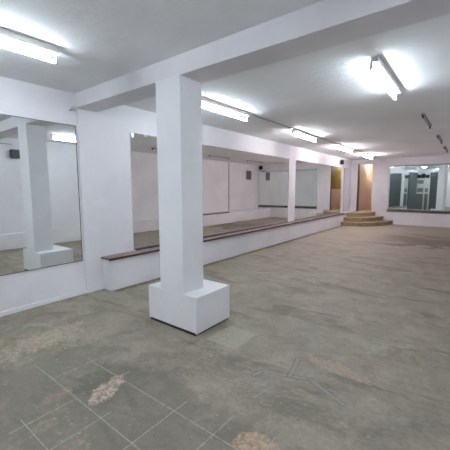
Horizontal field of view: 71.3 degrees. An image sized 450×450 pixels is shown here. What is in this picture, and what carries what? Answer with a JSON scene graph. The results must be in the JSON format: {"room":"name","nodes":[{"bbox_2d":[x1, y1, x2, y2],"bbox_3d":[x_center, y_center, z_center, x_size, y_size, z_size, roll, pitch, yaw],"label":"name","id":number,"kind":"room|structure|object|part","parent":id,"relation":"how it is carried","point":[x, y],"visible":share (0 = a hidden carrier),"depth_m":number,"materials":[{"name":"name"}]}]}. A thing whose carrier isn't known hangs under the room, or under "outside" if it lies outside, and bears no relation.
{"room":"dance studio","nodes":[
{"label":"dance studio","id":0,"kind":"room"},
{"bbox_2d":[130,133,159,249],"bbox_3d":[-1.385,-0.572,5.459,0.012,1.946,0.567,5,8,38],"label":"wall mirror","id":1,"kind":"object","parent":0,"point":[143,148],"depth_m":5.44,"materials":[{"name":"clear glass"}]},
{"bbox_2d":[0,76,350,311],"bbox_3d":[1.361,-0.933,9.117,0.150,2.883,20.450,5,8,38],"label":"wall","id":2,"kind":"structure","parent":0,"point":[18,98],"depth_m":4.13,"materials":[{"name":"white paint"}]},
{"bbox_2d":[0,114,82,275],"bbox_3d":[-2.533,-0.373,3.993,0.012,1.941,1.384,5,8,38],"label":"wall mirror","id":3,"kind":"object","parent":2,"relation":"attached to","point":[40,219],"visible":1,"depth_m":4.10,"materials":[{"name":"clear glass"}]},
{"bbox_2d":[0,286,103,316],"bbox_3d":[-3.323,1.183,3.121,0.044,0.059,4.591,5,8,38],"label":"baseboard","id":4,"kind":"structure","parent":2,"relation":"attached to","point":[33,305],"depth_m":4.26,"materials":[{"name":"white paint"}]},
{"bbox_2d":[77,105,133,289],"bbox_3d":[-1.822,-0.446,4.900,0.022,2.883,0.860,5,8,38],"label":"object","id":5,"kind":"structure","parent":2,"relation":"attached to","point":[103,136],"depth_m":4.83,"materials":[{"name":"white paint"}]},
{"bbox_2d":[129,107,351,168],"bbox_3d":[2.177,-2.268,9.886,0.020,0.408,12.200,5,8,38],"label":"trim","id":6,"kind":"structure","parent":2,"relation":"attached to","point":[141,121],"depth_m":7.50,"materials":[{"name":"white paint"}]},
{"bbox_2d":[288,145,295,221],"bbox_3d":[2.109,-1.284,9.906,0.022,2.368,0.470,5,8,38],"label":"trim","id":7,"kind":"structure","parent":2,"relation":"attached to","point":[292,149],"depth_m":9.88,"materials":[{"name":"white paint"}]},
{"bbox_2d":[294,160,341,220],"bbox_3d":[3.660,-1.318,11.921,0.012,1.947,4.600,5,8,38],"label":"wall mirror","id":8,"kind":"object","parent":2,"relation":"attached to","point":[317,186],"visible":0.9,"depth_m":11.53,"materials":[{"name":"clear glass"}]},
{"bbox_2d":[340,158,344,212],"bbox_3d":[5.171,-1.737,13.827,0.022,2.368,0.320,5,8,38],"label":"trim","id":9,"kind":"structure","parent":2,"relation":"attached to","point":[343,165],"depth_m":13.81,"materials":[{"name":"white paint"}]},
{"bbox_2d":[343,168,349,211],"bbox_3d":[5.547,-1.597,14.337,0.012,1.947,0.917,5,8,38],"label":"wall mirror","id":10,"kind":"object","parent":2,"relation":"attached to","point":[346,170],"visible":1,"depth_m":14.33,"materials":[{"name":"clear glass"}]},
{"bbox_2d":[0,224,449,449],"bbox_3d":[3.425,0.726,7.697,5.366,0.100,20.450,5,8,38],"label":"floor","id":11,"kind":"structure","parent":0,"point":[336,338],"depth_m":2.87,"materials":[{"name":"concrete"}]},
{"bbox_2d":[149,74,229,335],"bbox_3d":[-0.430,-0.210,3.634,0.778,2.696,0.589,5,8,38],"label":"pillar","id":12,"kind":"structure","parent":11,"relation":"on","point":[187,302],"depth_m":3.40,"materials":[{"name":"white paint"}]},
{"bbox_2d":[341,211,392,226],"bbox_3d":[6.152,-0.254,13.530,1.640,0.515,1.970,5,8,38],"label":"steps","id":13,"kind":"structure","parent":11,"relation":"on","point":[355,218],"depth_m":13.40,"materials":[{"name":"brown tile"}]},
{"bbox_2d":[0,0,449,159],"bbox_3d":[3.419,-2.248,7.358,5.366,0.120,20.450,5,8,38],"label":"ceiling","id":14,"kind":"structure","parent":0,"point":[332,94],"depth_m":3.48,"materials":[{"name":"white paint"}]},
{"bbox_2d":[0,28,58,63],"bbox_3d":[-2.014,-1.552,2.463,0.085,0.132,1.362,5,8,38],"label":"fluorescent light","id":15,"kind":"object","parent":14,"relation":"attached to","point":[5,34],"visible":1,"depth_m":2.78,"materials":[{"name":"white plastic"}]},
{"bbox_2d":[202,97,249,120],"bbox_3d":[-0.004,-1.850,5.038,0.085,0.132,1.362,5,8,38],"label":"fluorescent light","id":16,"kind":"object","parent":14,"relation":"attached to","point":[204,100],"visible":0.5,"depth_m":5.00,"materials":[{"name":"white plastic"}]},
{"bbox_2d":[75,0,449,111],"bbox_3d":[-0.005,-1.590,2.989,5.066,0.204,0.325,5,8,38],"label":"ceiling beam","id":17,"kind":"structure","parent":14,"relation":"attached to","point":[324,24],"depth_m":2.56,"materials":[{"name":"white paint"}]},
{"bbox_2d":[253,115,292,128],"bbox_3d":[0.992,-2.046,6.263,0.018,0.018,1.580,5,8,38],"label":"conduit","id":18,"kind":"object","parent":14,"relation":"attached to","point":[253,115],"visible":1,"depth_m":6.16,"materials":[{"name":"grey metal"}]},
{"bbox_2d":[292,129,317,141],"bbox_3d":[1.945,-2.138,7.534,0.085,0.132,1.362,5,8,38],"label":"fluorescent light","id":19,"kind":"object","parent":14,"relation":"attached to","point":[293,130],"visible":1,"depth_m":7.42,"materials":[{"name":"white plastic"}]},
{"bbox_2d":[338,144,353,152],"bbox_3d":[3.876,-2.424,10.007,0.085,0.132,1.362,5,8,38],"label":"fluorescent light","id":20,"kind":"object","parent":14,"relation":"attached to","point":[340,145],"visible":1,"depth_m":9.92,"materials":[{"name":"white plastic"}]},
{"bbox_2d":[363,153,373,158],"bbox_3d":[5.592,-2.678,12.204,0.085,0.132,1.362,5,8,38],"label":"fluorescent light","id":21,"kind":"object","parent":14,"relation":"attached to","point":[372,156],"visible":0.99,"depth_m":12.07,"materials":[{"name":"white plastic"}]},
{"bbox_2d":[369,56,401,99],"bbox_3d":[1.925,-1.702,3.715,0.085,0.132,1.362,5,8,38],"label":"fluorescent light","id":22,"kind":"object","parent":14,"relation":"attached to","point":[375,61],"visible":1,"depth_m":3.53,"materials":[{"name":"white plastic"}]},
{"bbox_2d":[421,113,431,128],"bbox_3d":[3.910,-2.002,6.080,0.060,0.080,1.320,5,8,38],"label":"fluorescent light","id":23,"kind":"object","parent":14,"relation":"attached to","point":[423,115],"visible":1,"depth_m":6.00,"materials":[{"name":"grey plastic"}]},
{"bbox_2d":[101,211,352,290],"bbox_3d":[2.091,0.165,9.845,0.269,0.537,12.817,5,8,38],"label":"wall","id":24,"kind":"structure","parent":0,"point":[121,270],"depth_m":6.85,"materials":[{"name":"white paint"}]},
{"bbox_3d":[1.755,-0.057,9.528,0.024,0.024,10.680,5,8,38],"label":"mirror rail","id":25,"kind":"part","parent":24,"relation":"part of","materials":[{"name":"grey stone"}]},
{"bbox_2d":[202,144,288,236],"bbox_3d":[0.742,-0.885,8.184,0.012,1.946,3.981,5,8,38],"label":"wall mirror","id":26,"kind":"object","parent":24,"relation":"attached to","point":[243,190],"depth_m":7.75,"materials":[{"name":"clear glass"}]},
{"bbox_2d":[358,164,372,210],"bbox_3d":[6.939,-1.716,15.882,0.316,2.883,2.650,5,8,38],"label":"wall","id":27,"kind":"structure","parent":0,"point":[365,186],"depth_m":15.74,"materials":[{"name":"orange paint"}]},
{"bbox_2d":[349,155,449,223],"bbox_3d":[7.958,-1.427,13.336,5.066,2.883,0.150,5,8,38],"label":"wall","id":28,"kind":"structure","parent":0,"point":[380,166],"depth_m":13.98,"materials":[{"name":"white paint"}]},
{"bbox_2d":[356,164,372,210],"bbox_3d":[6.466,-1.720,14.458,0.670,2.185,0.175,5,8,38],"label":"trim","id":29,"kind":"structure","parent":28,"relation":"attached to","point":[358,181],"depth_m":14.60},
{"bbox_2d":[387,163,446,211],"bbox_3d":[7.986,-1.550,13.166,2.070,1.955,0.057,5,8,38],"label":"wall mirror","id":30,"kind":"object","parent":28,"relation":"attached to","point":[417,187],"visible":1,"depth_m":13.12,"materials":[{"name":"clear glass"}]},
{"bbox_2d":[444,163,449,212],"bbox_3d":[9.358,-1.435,12.131,1.365,1.955,0.021,5,8,38],"label":"wall mirror","id":31,"kind":"object","parent":28,"relation":"attached to","point":[447,190],"visible":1,"depth_m":12.51,"materials":[{"name":"clear glass"}]},
{"bbox_2d":[386,210,449,227],"bbox_3d":[8.525,-0.229,12.889,3.459,0.600,0.075,5,8,38],"label":"wall","id":32,"kind":"structure","parent":0,"point":[414,218],"depth_m":13.11,"materials":[{"name":"white paint"}]}
]}

